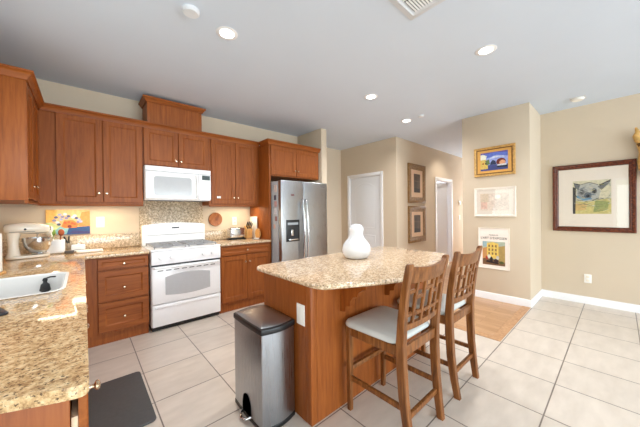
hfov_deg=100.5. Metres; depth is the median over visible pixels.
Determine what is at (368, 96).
recessed light
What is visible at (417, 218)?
artwork
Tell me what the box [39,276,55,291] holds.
soap holder
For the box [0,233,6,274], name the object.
paper towel holder
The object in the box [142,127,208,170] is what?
upper cabinet
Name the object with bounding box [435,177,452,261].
door
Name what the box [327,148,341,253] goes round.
wall
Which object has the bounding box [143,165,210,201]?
microwave
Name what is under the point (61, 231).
wooden spoon
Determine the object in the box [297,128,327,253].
wall
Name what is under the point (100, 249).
serving tray
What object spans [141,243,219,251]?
cooktop
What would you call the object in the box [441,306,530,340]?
trim
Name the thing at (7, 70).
crown molding
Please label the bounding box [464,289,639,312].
baseboard
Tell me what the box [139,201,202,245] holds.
backsplash
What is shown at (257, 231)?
wooden board
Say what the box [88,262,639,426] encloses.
floor
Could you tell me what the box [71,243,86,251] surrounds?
butter dish
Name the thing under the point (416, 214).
framed print
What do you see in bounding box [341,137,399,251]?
wall
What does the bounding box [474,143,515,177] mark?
framed painting
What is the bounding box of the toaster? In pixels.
[226,227,245,239]
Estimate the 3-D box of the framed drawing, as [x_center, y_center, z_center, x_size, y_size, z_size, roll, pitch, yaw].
[3.713,-0.220,3.645,0.038,0.940,0.800,-1,0,-42]
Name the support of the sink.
in the countertop at (44, 360)
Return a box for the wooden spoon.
[58,229,63,239]
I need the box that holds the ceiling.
[0,0,639,157]
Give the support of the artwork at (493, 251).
attached to the poster at (495, 254)
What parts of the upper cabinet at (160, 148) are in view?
door, door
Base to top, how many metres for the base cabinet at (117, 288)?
0.882 m
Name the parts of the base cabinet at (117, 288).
drawer, drawer, drawer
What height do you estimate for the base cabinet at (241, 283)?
0.882 m
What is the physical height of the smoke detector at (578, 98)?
0.036 m
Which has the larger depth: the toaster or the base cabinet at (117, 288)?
the toaster
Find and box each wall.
[0,78,296,238]
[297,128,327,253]
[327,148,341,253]
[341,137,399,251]
[399,138,462,255]
[462,102,540,299]
[540,93,639,304]
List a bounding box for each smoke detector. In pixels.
[182,4,199,18]
[569,95,585,101]
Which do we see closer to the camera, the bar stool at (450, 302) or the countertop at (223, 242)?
the bar stool at (450, 302)
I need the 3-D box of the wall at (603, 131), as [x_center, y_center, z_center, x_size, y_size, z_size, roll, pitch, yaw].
[5.733,-0.134,1.481,0.100,2.758,6.997,-1,0,-42]
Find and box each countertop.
[0,246,148,413]
[210,238,270,245]
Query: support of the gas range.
on the floor
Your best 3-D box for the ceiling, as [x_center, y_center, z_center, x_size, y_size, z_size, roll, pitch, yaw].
[3.719,-1.544,2.141,9.960,0.100,10.650,-1,0,-42]
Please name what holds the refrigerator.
on the floor
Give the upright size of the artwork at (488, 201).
0.250 m
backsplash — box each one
[2,233,139,255]
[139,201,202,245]
[205,229,226,239]
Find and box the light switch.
[96,217,104,227]
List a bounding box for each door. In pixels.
[347,171,383,247]
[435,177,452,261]
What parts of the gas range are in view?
oven door, control panel, handle, storage drawer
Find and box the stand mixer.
[3,223,52,259]
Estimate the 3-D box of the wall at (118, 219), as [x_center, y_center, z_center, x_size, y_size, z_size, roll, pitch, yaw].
[-1.881,-0.064,3.854,3.830,2.758,0.100,-1,0,-42]
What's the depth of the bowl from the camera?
2.53 m
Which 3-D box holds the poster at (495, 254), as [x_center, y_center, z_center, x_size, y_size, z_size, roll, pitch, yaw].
[2.536,0.511,3.893,0.016,0.600,0.395,-1,0,-42]
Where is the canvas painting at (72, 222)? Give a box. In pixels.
[45,210,89,235]
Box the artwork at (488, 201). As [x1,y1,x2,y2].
[480,193,508,210]
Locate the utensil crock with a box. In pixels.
[46,239,65,253]
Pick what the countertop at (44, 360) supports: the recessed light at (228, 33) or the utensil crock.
the utensil crock
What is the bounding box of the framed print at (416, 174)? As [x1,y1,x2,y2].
[407,163,425,202]
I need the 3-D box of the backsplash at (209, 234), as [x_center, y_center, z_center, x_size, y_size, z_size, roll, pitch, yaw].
[-1.435,0.321,4.166,0.750,0.146,0.021,-1,0,-42]
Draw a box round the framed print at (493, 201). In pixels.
[474,186,515,216]
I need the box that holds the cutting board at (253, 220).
[250,216,256,237]
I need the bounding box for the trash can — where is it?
[234,305,294,426]
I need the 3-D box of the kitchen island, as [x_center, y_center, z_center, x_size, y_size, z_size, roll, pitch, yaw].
[0.447,0.842,2.177,1.630,0.914,1.035,-1,0,-42]
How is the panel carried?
on the floor
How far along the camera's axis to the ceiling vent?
1.86 m
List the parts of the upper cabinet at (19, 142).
panel, door, light rail, door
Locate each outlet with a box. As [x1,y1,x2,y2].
[232,217,236,224]
[584,274,591,282]
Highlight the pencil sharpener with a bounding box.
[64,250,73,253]
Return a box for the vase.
[342,224,370,258]
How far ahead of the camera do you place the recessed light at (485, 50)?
2.39 m
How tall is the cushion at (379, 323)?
0.045 m
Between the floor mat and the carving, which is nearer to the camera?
the floor mat
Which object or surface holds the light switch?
attached to the wall at (118, 219)
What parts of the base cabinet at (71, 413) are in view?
panel, drawer, knob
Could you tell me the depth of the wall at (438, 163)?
6.08 m
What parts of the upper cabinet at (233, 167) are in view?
door, light rail, door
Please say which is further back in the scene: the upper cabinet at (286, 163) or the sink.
the upper cabinet at (286, 163)
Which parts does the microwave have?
door, handle, control panel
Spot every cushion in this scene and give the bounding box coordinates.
[346,306,428,343]
[397,289,465,314]
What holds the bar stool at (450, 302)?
on the floor
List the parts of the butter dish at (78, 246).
lid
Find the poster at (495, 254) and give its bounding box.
[478,227,509,270]
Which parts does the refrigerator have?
freezer door, dispenser lever, handle, handle, fridge door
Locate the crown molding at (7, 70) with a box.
[0,63,320,152]
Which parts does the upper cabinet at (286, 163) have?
door, door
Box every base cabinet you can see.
[0,323,100,426]
[85,254,148,347]
[219,242,269,313]
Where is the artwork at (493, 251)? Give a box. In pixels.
[483,241,504,266]
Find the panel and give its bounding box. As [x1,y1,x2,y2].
[250,144,271,262]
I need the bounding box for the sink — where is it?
[0,272,68,299]
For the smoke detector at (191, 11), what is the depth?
1.86 m
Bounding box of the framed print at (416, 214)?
[408,206,425,242]
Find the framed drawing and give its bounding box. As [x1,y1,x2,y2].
[553,158,636,232]
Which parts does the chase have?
crown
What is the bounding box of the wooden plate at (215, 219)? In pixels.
[208,213,221,225]
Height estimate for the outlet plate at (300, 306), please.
0.132 m
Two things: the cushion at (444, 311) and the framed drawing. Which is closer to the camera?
the cushion at (444, 311)
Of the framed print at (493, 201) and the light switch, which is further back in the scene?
the framed print at (493, 201)
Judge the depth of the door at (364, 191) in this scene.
5.69 m
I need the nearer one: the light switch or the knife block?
the light switch
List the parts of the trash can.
lid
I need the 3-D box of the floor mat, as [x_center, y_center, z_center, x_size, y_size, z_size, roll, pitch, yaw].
[-1.439,1.315,1.806,0.457,0.014,0.700,-1,0,-42]
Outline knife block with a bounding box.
[244,221,252,237]
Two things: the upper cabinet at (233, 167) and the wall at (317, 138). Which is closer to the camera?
the upper cabinet at (233, 167)
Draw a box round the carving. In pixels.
[632,127,639,170]
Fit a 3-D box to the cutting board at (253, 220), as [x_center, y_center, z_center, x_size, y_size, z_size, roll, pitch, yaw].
[-1.073,0.219,4.290,0.012,0.340,0.240,-1,0,-42]
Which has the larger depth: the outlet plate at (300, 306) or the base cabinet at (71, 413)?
the outlet plate at (300, 306)
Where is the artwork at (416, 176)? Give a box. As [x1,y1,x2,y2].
[414,174,419,192]
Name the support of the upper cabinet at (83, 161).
attached to the wall at (118, 219)
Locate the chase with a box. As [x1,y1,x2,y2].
[138,94,205,130]
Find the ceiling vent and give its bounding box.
[389,0,444,19]
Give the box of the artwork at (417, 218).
[414,215,420,232]
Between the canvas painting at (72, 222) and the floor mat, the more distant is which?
the canvas painting at (72, 222)
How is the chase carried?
attached to the wall at (118, 219)
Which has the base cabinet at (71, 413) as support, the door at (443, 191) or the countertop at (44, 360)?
the countertop at (44, 360)
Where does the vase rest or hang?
on the kitchen island
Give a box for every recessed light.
[216,26,237,39]
[364,94,377,99]
[401,119,411,122]
[475,44,496,55]
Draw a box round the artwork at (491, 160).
[481,150,507,170]
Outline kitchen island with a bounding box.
[257,246,448,426]
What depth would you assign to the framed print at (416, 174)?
5.64 m
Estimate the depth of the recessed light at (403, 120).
4.22 m
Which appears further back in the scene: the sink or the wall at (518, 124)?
the wall at (518, 124)
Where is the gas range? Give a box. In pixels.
[141,222,220,331]
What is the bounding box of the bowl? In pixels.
[22,236,52,253]
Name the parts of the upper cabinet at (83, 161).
door, light rail, door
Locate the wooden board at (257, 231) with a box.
[255,228,260,237]
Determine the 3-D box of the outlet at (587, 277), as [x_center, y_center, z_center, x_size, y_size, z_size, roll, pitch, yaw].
[3.712,0.903,3.692,0.008,0.120,0.075,-1,0,-42]
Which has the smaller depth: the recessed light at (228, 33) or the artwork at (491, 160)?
the recessed light at (228, 33)
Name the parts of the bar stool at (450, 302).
leg, seat frame, post, rail, crest rail, post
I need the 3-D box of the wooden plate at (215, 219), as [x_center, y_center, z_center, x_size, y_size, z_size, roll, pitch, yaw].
[-1.583,0.089,4.036,0.208,0.208,0.020,-1,0,-42]
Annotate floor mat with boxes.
[88,371,155,426]
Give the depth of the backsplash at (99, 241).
3.13 m
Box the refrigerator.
[271,180,326,262]
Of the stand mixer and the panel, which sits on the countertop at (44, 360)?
the stand mixer
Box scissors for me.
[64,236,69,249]
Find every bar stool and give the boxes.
[345,254,448,426]
[397,245,482,400]
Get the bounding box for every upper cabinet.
[0,74,39,205]
[38,109,142,205]
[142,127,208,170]
[202,138,258,206]
[270,144,318,181]
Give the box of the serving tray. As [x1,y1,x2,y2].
[76,248,102,252]
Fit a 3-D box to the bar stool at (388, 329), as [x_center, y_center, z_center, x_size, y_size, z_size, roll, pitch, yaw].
[0.489,0.784,1.726,0.476,1.036,0.532,-1,0,-42]
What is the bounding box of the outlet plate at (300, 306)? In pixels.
[297,303,304,326]
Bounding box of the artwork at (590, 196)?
[573,179,610,213]
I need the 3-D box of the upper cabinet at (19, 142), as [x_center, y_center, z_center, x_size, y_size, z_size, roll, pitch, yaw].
[-2.706,-0.558,2.326,0.374,0.966,1.081,-1,0,-42]
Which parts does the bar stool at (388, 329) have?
leg, leg, seat frame, post, rail, crest rail, post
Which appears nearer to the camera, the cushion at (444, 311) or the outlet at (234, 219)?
the cushion at (444, 311)
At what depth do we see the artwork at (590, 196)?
3.64 m
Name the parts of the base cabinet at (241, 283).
door, drawer, door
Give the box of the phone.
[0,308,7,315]
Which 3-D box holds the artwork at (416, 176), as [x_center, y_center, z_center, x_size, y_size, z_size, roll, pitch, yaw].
[2.061,-0.639,5.655,0.260,0.391,0.001,-1,0,-42]

